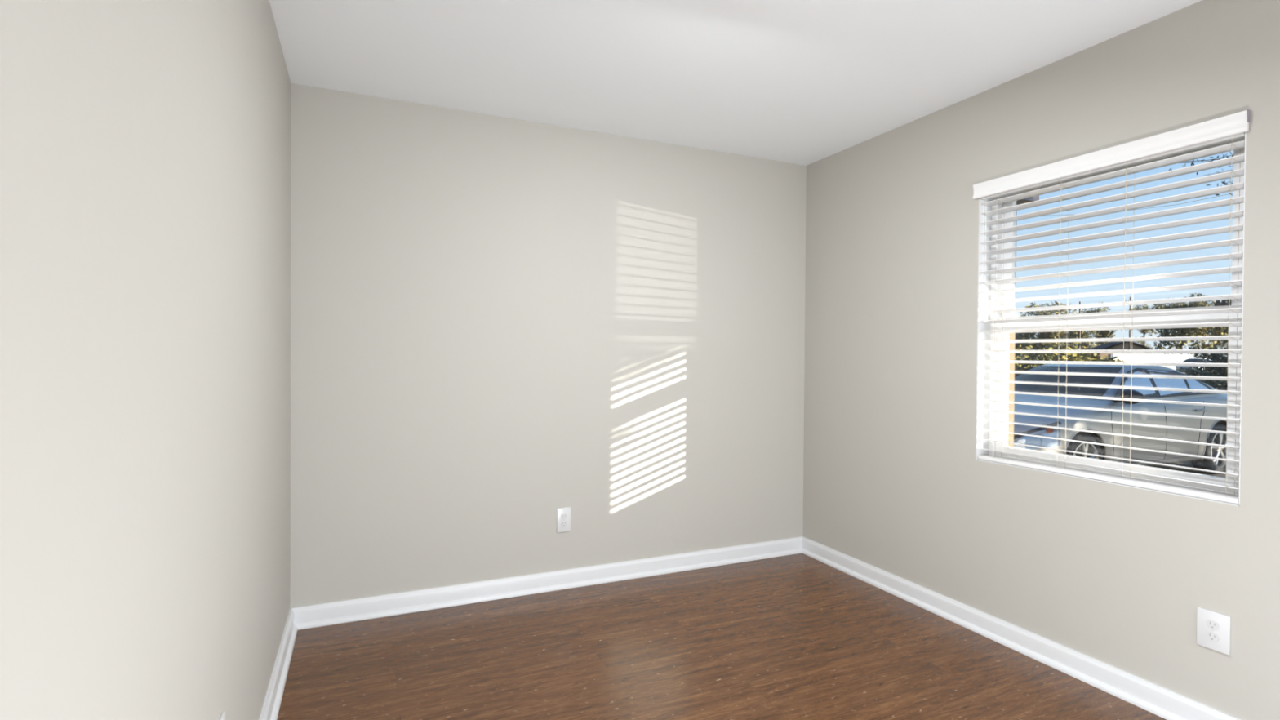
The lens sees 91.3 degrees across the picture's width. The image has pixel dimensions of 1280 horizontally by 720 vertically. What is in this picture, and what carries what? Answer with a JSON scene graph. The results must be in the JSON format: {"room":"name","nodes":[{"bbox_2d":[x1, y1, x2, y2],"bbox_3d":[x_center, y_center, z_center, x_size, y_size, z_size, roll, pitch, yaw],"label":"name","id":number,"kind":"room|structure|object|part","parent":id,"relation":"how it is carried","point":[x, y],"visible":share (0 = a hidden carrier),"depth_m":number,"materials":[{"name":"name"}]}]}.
{"room":"empty bedroom","nodes":[
{"label":"empty bedroom","id":0,"kind":"room"},
{"bbox_2d":[0,0,290,719],"bbox_3d":[-0.516,0.020,0.204,0.200,2.440,5.600,0,1,-24],"label":"wall","id":1,"kind":"structure","parent":0,"point":[145,144],"depth_m":0.90,"materials":[{"name":"grey paint"}]},
{"bbox_2d":[219,711,225,719],"bbox_3d":[-0.937,0.863,1.401,0.010,0.118,0.072,0,1,-24],"label":"wall outlet","id":2,"kind":"object","parent":1,"relation":"attached to","point":[223,714],"visible":1,"depth_m":1.42,"materials":[{"name":"white plastic"}]},
{"bbox_2d":[259,608,297,719],"bbox_3d":[-0.418,1.194,0.263,0.032,0.092,5.600,0,1,-24],"label":"baseboard","id":3,"kind":"structure","parent":1,"relation":"attached to","point":[270,709],"depth_m":2.32,"materials":[{"name":"white wood"}]},
{"bbox_2d":[289,83,806,608],"bbox_3d":[-0.393,-0.012,3.433,3.053,2.440,0.200,0,1,-24],"label":"wall","id":4,"kind":"structure","parent":0,"point":[499,325],"depth_m":3.24,"materials":[{"name":"grey paint"}]},
{"bbox_2d":[291,536,802,630],"bbox_3d":[-0.263,1.164,3.380,2.853,0.092,0.032,0,1,-24],"label":"baseboard","id":5,"kind":"structure","parent":4,"relation":"attached to","point":[314,615],"depth_m":3.23,"materials":[{"name":"white wood"}]},
{"bbox_2d":[556,506,570,532],"bbox_3d":[-0.404,0.850,3.325,0.076,0.128,0.010,0,1,-24],"label":"wall outlet","id":6,"kind":"object","parent":4,"relation":"attached to","point":[563,514],"visible":1,"depth_m":3.32,"materials":[{"name":"white plastic"}]},
{"bbox_2d":[560,520,567,526],"bbox_3d":[-0.403,0.869,3.322,0.034,0.028,0.004,0,1,-24],"label":"receptacle","id":7,"kind":"object","parent":6,"relation":"attached to","point":[563,523],"depth_m":3.32,"materials":[{"name":"white plastic"}]},
{"bbox_2d":[560,513,567,519],"bbox_3d":[-0.403,0.830,3.322,0.034,0.028,0.004,0,1,-24],"label":"receptacle","id":8,"kind":"object","parent":6,"relation":"attached to","point":[563,516],"depth_m":3.32,"materials":[{"name":"white plastic"}]},
{"bbox_2d":[276,553,1166,719],"bbox_3d":[1.357,1.398,-0.257,3.253,0.280,8.400,0,1,-24],"label":"floor","id":9,"kind":"structure","parent":0,"point":[798,636],"depth_m":2.52,"materials":[{"name":"brown wood"}]},
{"bbox_2d":[269,0,1201,165],"bbox_3d":[1.376,-1.257,-0.284,3.253,0.150,8.400,0,1,-24],"label":"ceiling","id":10,"kind":"structure","parent":0,"point":[806,82],"depth_m":2.51,"materials":[{"name":"white paint"}]},
{"bbox_2d":[802,0,1279,719],"bbox_3d":[2.232,0.026,1.538,0.200,2.440,5.800,0,1,-24],"label":"wall","id":11,"kind":"structure","parent":0,"point":[1118,576],"depth_m":2.65,"materials":[{"name":"grey paint"}]},
{"bbox_2d":[801,536,1240,719],"bbox_3d":[2.159,1.201,1.411,0.032,0.092,5.600,0,1,-24],"label":"baseboard","id":12,"kind":"structure","parent":11,"relation":"attached to","point":[1168,704],"depth_m":2.59,"materials":[{"name":"white wood"}]},
{"bbox_2d":[975,132,1245,506],"bbox_3d":[1.821,-0.165,2.463,0.200,1.254,0.940,0,1,-24],"label":"trim","id":13,"kind":"structure","parent":11,"relation":"attached to","point":[980,433],"depth_m":2.86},
{"bbox_2d":[988,139,1244,496],"bbox_3d":[1.841,-0.165,2.472,0.085,1.248,0.934,0,1,-24],"label":"window","id":14,"kind":"structure","parent":11,"relation":"in","point":[1233,412],"depth_m":2.42,"materials":[{"name":"white plastic"}]},
{"bbox_2d":[973,109,1250,503],"bbox_3d":[1.746,-0.169,2.433,0.076,1.252,0.970,0,1,-24],"label":"window blind","id":15,"kind":"object","parent":14,"relation":"attached to","point":[1230,128],"visible":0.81,"depth_m":2.33,"materials":[{"name":"white plastic"}]},
{"bbox_3d":[1.549,-0.485,2.825,0.002,0.517,0.002,0,1,-24],"label":"lift cord","id":16,"kind":"part","parent":15,"relation":"part of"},
{"bbox_3d":[1.554,-0.473,2.814,0.002,0.542,0.002,0,1,-24],"label":"lift cord","id":17,"kind":"part","parent":15,"relation":"part of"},
{"bbox_3d":[1.599,-0.152,2.790,0.053,1.175,0.001,0,1,-24],"label":"ladder cord","id":18,"kind":"part","parent":15,"relation":"part of","materials":[{"name":"white fabric"}]},
{"bbox_3d":[1.713,-0.148,2.534,0.053,1.175,0.001,0,1,-24],"label":"ladder cord","id":19,"kind":"part","parent":15,"relation":"part of","materials":[{"name":"white fabric"}]},
{"bbox_3d":[1.752,0.449,2.441,0.052,0.016,0.928,0,1,-24],"label":"rail","id":20,"kind":"part","parent":15,"relation":"part of","materials":[{"name":"white plastic"}]},
{"bbox_3d":[1.809,-0.145,2.319,0.053,1.175,0.001,0,1,-24],"label":"ladder cord","id":21,"kind":"part","parent":15,"relation":"part of","materials":[{"name":"white fabric"}]},
{"bbox_3d":[1.933,-0.142,2.040,0.053,1.175,0.001,0,1,-24],"label":"ladder cord","id":22,"kind":"part","parent":15,"relation":"part of","materials":[{"name":"white fabric"}]},
{"bbox_3d":[1.818,0.125,2.466,0.028,0.624,0.878,0,1,-24],"label":"sash","id":23,"kind":"part","parent":14,"relation":"part of","materials":[{"name":"white plastic"}]},
{"bbox_3d":[1.849,-0.440,2.472,0.026,0.643,0.878,0,1,-24],"label":"sash","id":24,"kind":"part","parent":14,"relation":"part of","materials":[{"name":"white plastic"}]},
{"bbox_2d":[1196,606,1231,655],"bbox_3d":[1.884,0.889,2.058,0.010,0.126,0.088,0,1,-24],"label":"wall outlet","id":25,"kind":"object","parent":11,"relation":"attached to","point":[1213,628],"visible":1,"depth_m":2.05,"materials":[{"name":"white plastic"}]},
{"bbox_2d":[1205,631,1218,642],"bbox_3d":[1.881,0.909,2.057,0.004,0.028,0.034,0,1,-24],"label":"receptacle","id":26,"kind":"object","parent":25,"relation":"attached to","point":[1211,636],"depth_m":2.06,"materials":[{"name":"white plastic"}]},
{"bbox_2d":[1205,619,1219,630],"bbox_3d":[1.881,0.870,2.056,0.004,0.028,0.034,0,1,-24],"label":"receptacle","id":27,"kind":"object","parent":25,"relation":"attached to","point":[1211,624],"depth_m":2.05,"materials":[{"name":"white plastic"}]},
{"label":"outside","id":28,"kind":"structure","parent":0,"visible":0},
{"bbox_2d":[1147,462,1226,477],"bbox_3d":[8.831,1.521,9.754,13.050,0.056,7.000,0,1,-24],"label":"driveway","id":29,"kind":"structure","parent":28,"point":[1184,464],"depth_m":8.59,"materials":[{"name":"concrete"}]},
{"bbox_2d":[1013,364,1227,474],"bbox_3d":[5.961,0.755,8.432,4.872,1.462,2.320,0,1,-24],"label":"sedan","id":30,"kind":"object","parent":29,"relation":"on","point":[1218,465],"visible":0.48,"depth_m":7.63,"materials":[{"name":"silver metal"}]},
{"bbox_2d":[1112,389,1144,404],"bbox_3d":[5.583,0.421,7.166,0.135,0.174,0.324,0,1,-24],"label":"mirror","id":31,"kind":"object","parent":30,"relation":"attached to","point":[1127,393],"depth_m":7.11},
{"bbox_3d":[6.601,0.447,7.798,2.380,0.057,0.016,0,1,-25],"label":"belt moulding","id":32,"kind":"part","parent":30,"relation":"part of","materials":[{"name":"silver metal"}]},
{"bbox_3d":[7.121,0.633,7.933,0.222,0.032,0.061,0,1,-24],"label":"door handle","id":33,"kind":"part","parent":30,"relation":"part of","materials":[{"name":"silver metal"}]},
{"bbox_2d":[1168,152,1233,195],"bbox_3d":[9.959,-1.337,8.224,6.242,5.832,2.948,0,1,-24],"label":"tree","id":34,"kind":"object","parent":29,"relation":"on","point":[1232,154],"visible":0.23,"depth_m":8.11,"materials":[{"name":"green plant"}]},
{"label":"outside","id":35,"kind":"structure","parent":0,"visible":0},
{"bbox_3d":[61.437,1.027,102.065,189.790,0.200,250.000,0,1,-24],"label":"lawn","id":36,"kind":"structure","parent":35,"visible":0},
{"bbox_2d":[1007,202,1017,446],"bbox_3d":[0.848,0.016,7.978,2.515,2.890,6.510,0,1,-24],"label":"wall","id":37,"kind":"structure","parent":36,"relation":"on","point":[1011,335],"depth_m":5.51,"materials":[{"name":"paint"}]},
{"bbox_2d":[1016,195,1039,204],"bbox_3d":[0.936,-2.006,8.006,2.670,1.145,6.680,0,1,-24],"label":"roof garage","id":38,"kind":"structure","parent":37,"relation":"on","point":[1036,197],"depth_m":5.48,"materials":[{"name":"grey"}]},
{"bbox_2d":[1014,332,1031,356],"bbox_3d":[55.348,-2.934,96.111,7.660,7.874,7.714,0,1,-24],"label":"broadleaf tree","id":39,"kind":"object","parent":36,"relation":"on","point":[1022,333],"visible":0.02,"depth_m":94.64,"materials":[{"name":"green plant"}]},
{"bbox_2d":[1014,342,1062,370],"bbox_3d":[7.945,0.605,13.502,1.939,1.999,1.827,0,1,-24],"label":"shrub","id":40,"kind":"object","parent":36,"relation":"on","point":[1028,358],"visible":0.03,"depth_m":13.21,"materials":[{"name":"green plant"}]},
{"bbox_2d":[1014,301,1078,364],"bbox_3d":[53.581,-3.398,83.809,7.802,9.025,7.234,0,1,-24],"label":"broadleaf tree","id":41,"kind":"object","parent":36,"relation":"on","point":[1051,335],"visible":0.39,"depth_m":82.56,"materials":[{"name":"green plant"}]},
{"bbox_2d":[1014,343,1084,370],"bbox_3d":[8.801,0.611,14.027,1.764,1.967,1.727,0,1,-24],"label":"shrub","id":42,"kind":"object","parent":36,"relation":"on","point":[1064,357],"visible":0.03,"depth_m":13.87,"materials":[{"name":"green plant"}]},
{"bbox_2d":[1038,342,1100,361],"bbox_3d":[9.951,0.515,14.488,1.542,1.994,1.808,0,1,7],"label":"shrub","id":43,"kind":"object","parent":36,"relation":"on","point":[1059,347],"visible":0.07,"depth_m":14.46,"materials":[{"name":"green plant"}]},
{"bbox_2d":[1057,330,1098,348],"bbox_3d":[88.238,-4.384,128.065,9.892,10.580,9.125,0,1,-24],"label":"broadleaf tree","id":44,"kind":"object","parent":36,"relation":"on","point":[1073,335],"visible":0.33,"depth_m":126.63,"materials":[{"name":"green plant"}]},
{"bbox_2d":[1078,301,1080,348],"bbox_3d":[49.175,-2.632,70.040,1.100,7.798,0.220,1,1,38],"label":"utility pole","id":45,"kind":"object","parent":36,"relation":"on","point":[1079,331],"visible":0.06,"depth_m":69.97,"materials":[{"name":"wood"}]},
{"bbox_2d":[1034,341,1154,361],"bbox_3d":[81.003,-1.227,112.867,17.300,4.360,9.800,1,1,24],"label":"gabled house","id":46,"kind":"structure","parent":36,"relation":"on","point":[1113,344],"depth_m":107.82,"materials":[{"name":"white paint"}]},
{"bbox_2d":[1080,353,1112,361],"bbox_3d":[11.130,0.696,15.598,1.859,1.767,1.491,0,1,-24],"label":"shrub","id":47,"kind":"object","parent":36,"relation":"on","point":[1097,357],"visible":0.02,"depth_m":15.50,"materials":[{"name":"green plant"}]},
{"bbox_2d":[1076,302,1117,347],"bbox_3d":[98.474,-5.582,132.378,9.797,13.033,9.694,0,1,-24],"label":"broadleaf tree","id":48,"kind":"object","parent":36,"relation":"on","point":[1104,335],"visible":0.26,"depth_m":131.64,"materials":[{"name":"green plant"}]},
{"bbox_2d":[1099,355,1124,361],"bbox_3d":[12.623,0.698,16.976,1.402,1.683,1.622,0,1,-24],"label":"shrub","id":49,"kind":"object","parent":36,"relation":"on","point":[1110,359],"visible":0.02,"depth_m":16.70,"materials":[{"name":"green plant"}]},
{"bbox_2d":[1128,297,1135,349],"bbox_3d":[64.206,-3.515,82.048,1.100,9.529,0.220,1,1,38],"label":"utility pole","id":50,"kind":"object","parent":36,"relation":"on","point":[1130,297],"visible":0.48,"depth_m":81.96,"materials":[{"name":"wood"}]},
{"bbox_3d":[64.206,-3.515,82.049,0.209,9.528,0.220,1,1,38],"label":"post","id":51,"kind":"part","parent":50,"relation":"part of","materials":[{"name":"wood"}]},
{"bbox_2d":[1124,303,1164,348],"bbox_3d":[109.481,-5.892,135.912,9.316,13.737,10.243,0,1,-24],"label":"broadleaf tree","id":52,"kind":"object","parent":36,"relation":"on","point":[1144,331],"visible":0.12,"depth_m":136.15,"materials":[{"name":"green plant"}]},
{"bbox_2d":[1111,353,1193,369],"bbox_3d":[51.828,0.277,63.030,14.364,1.860,0.102,0,1,-25],"label":"picket fence","id":53,"kind":"object","parent":36,"relation":"on","point":[1148,357],"visible":0.31,"depth_m":62.99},
{"bbox_2d":[1153,297,1217,354],"bbox_3d":[72.828,-3.701,84.185,7.369,9.897,7.759,0,1,-24],"label":"broadleaf tree","id":54,"kind":"object","parent":36,"relation":"on","point":[1199,331],"visible":0.34,"depth_m":83.29,"materials":[{"name":"green plant"}]},
{"bbox_2d":[1175,358,1213,372],"bbox_3d":[51.549,0.575,58.029,4.872,1.462,2.320,0,1,-32],"label":"sedan","id":55,"kind":"object","parent":36,"relation":"on","point":[1189,360],"visible":0.27,"depth_m":57.41,"materials":[{"name":"silver metal"}]},
{"bbox_2d":[1177,366,1226,389],"bbox_3d":[18.042,0.749,19.973,1.622,1.528,1.628,0,1,-24],"label":"bush","id":56,"kind":"object","parent":36,"relation":"on","point":[1191,371],"visible":0.15,"depth_m":19.96,"materials":[{"name":"green plant"}]},
{"bbox_2d":[1187,293,1228,360],"bbox_3d":[92.183,-4.820,100.062,7.860,12.066,8.374,0,1,-24],"label":"broadleaf tree","id":57,"kind":"object","parent":36,"relation":"on","point":[1218,331],"visible":0.16,"depth_m":99.34,"materials":[{"name":"green plant"}]},
{"bbox_2d":[1196,341,1228,394],"bbox_3d":[16.498,0.563,17.574,1.290,2.201,1.533,1,1,12],"label":"bush","id":58,"kind":"object","parent":36,"relation":"on","point":[1219,357],"visible":0.28,"depth_m":17.66,"materials":[{"name":"green plant"}]},
{"bbox_2d":[1222,299,1231,332],"bbox_3d":[83.700,-4.291,86.033,7.122,11.175,7.119,0,1,-24],"label":"broadleaf tree","id":59,"kind":"object","parent":36,"relation":"on","point":[1227,300],"visible":0.02,"depth_m":88.29,"materials":[{"name":"green plant"}]},
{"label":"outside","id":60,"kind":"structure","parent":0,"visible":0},
{"bbox_2d":[1041,194,1227,216],"bbox_3d":[18.404,-6.180,23.998,13.487,1.488,0.021,0,1,0],"label":"wire","id":61,"kind":"object","parent":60,"point":[1225,194],"visible":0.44,"depth_m":24.00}
]}

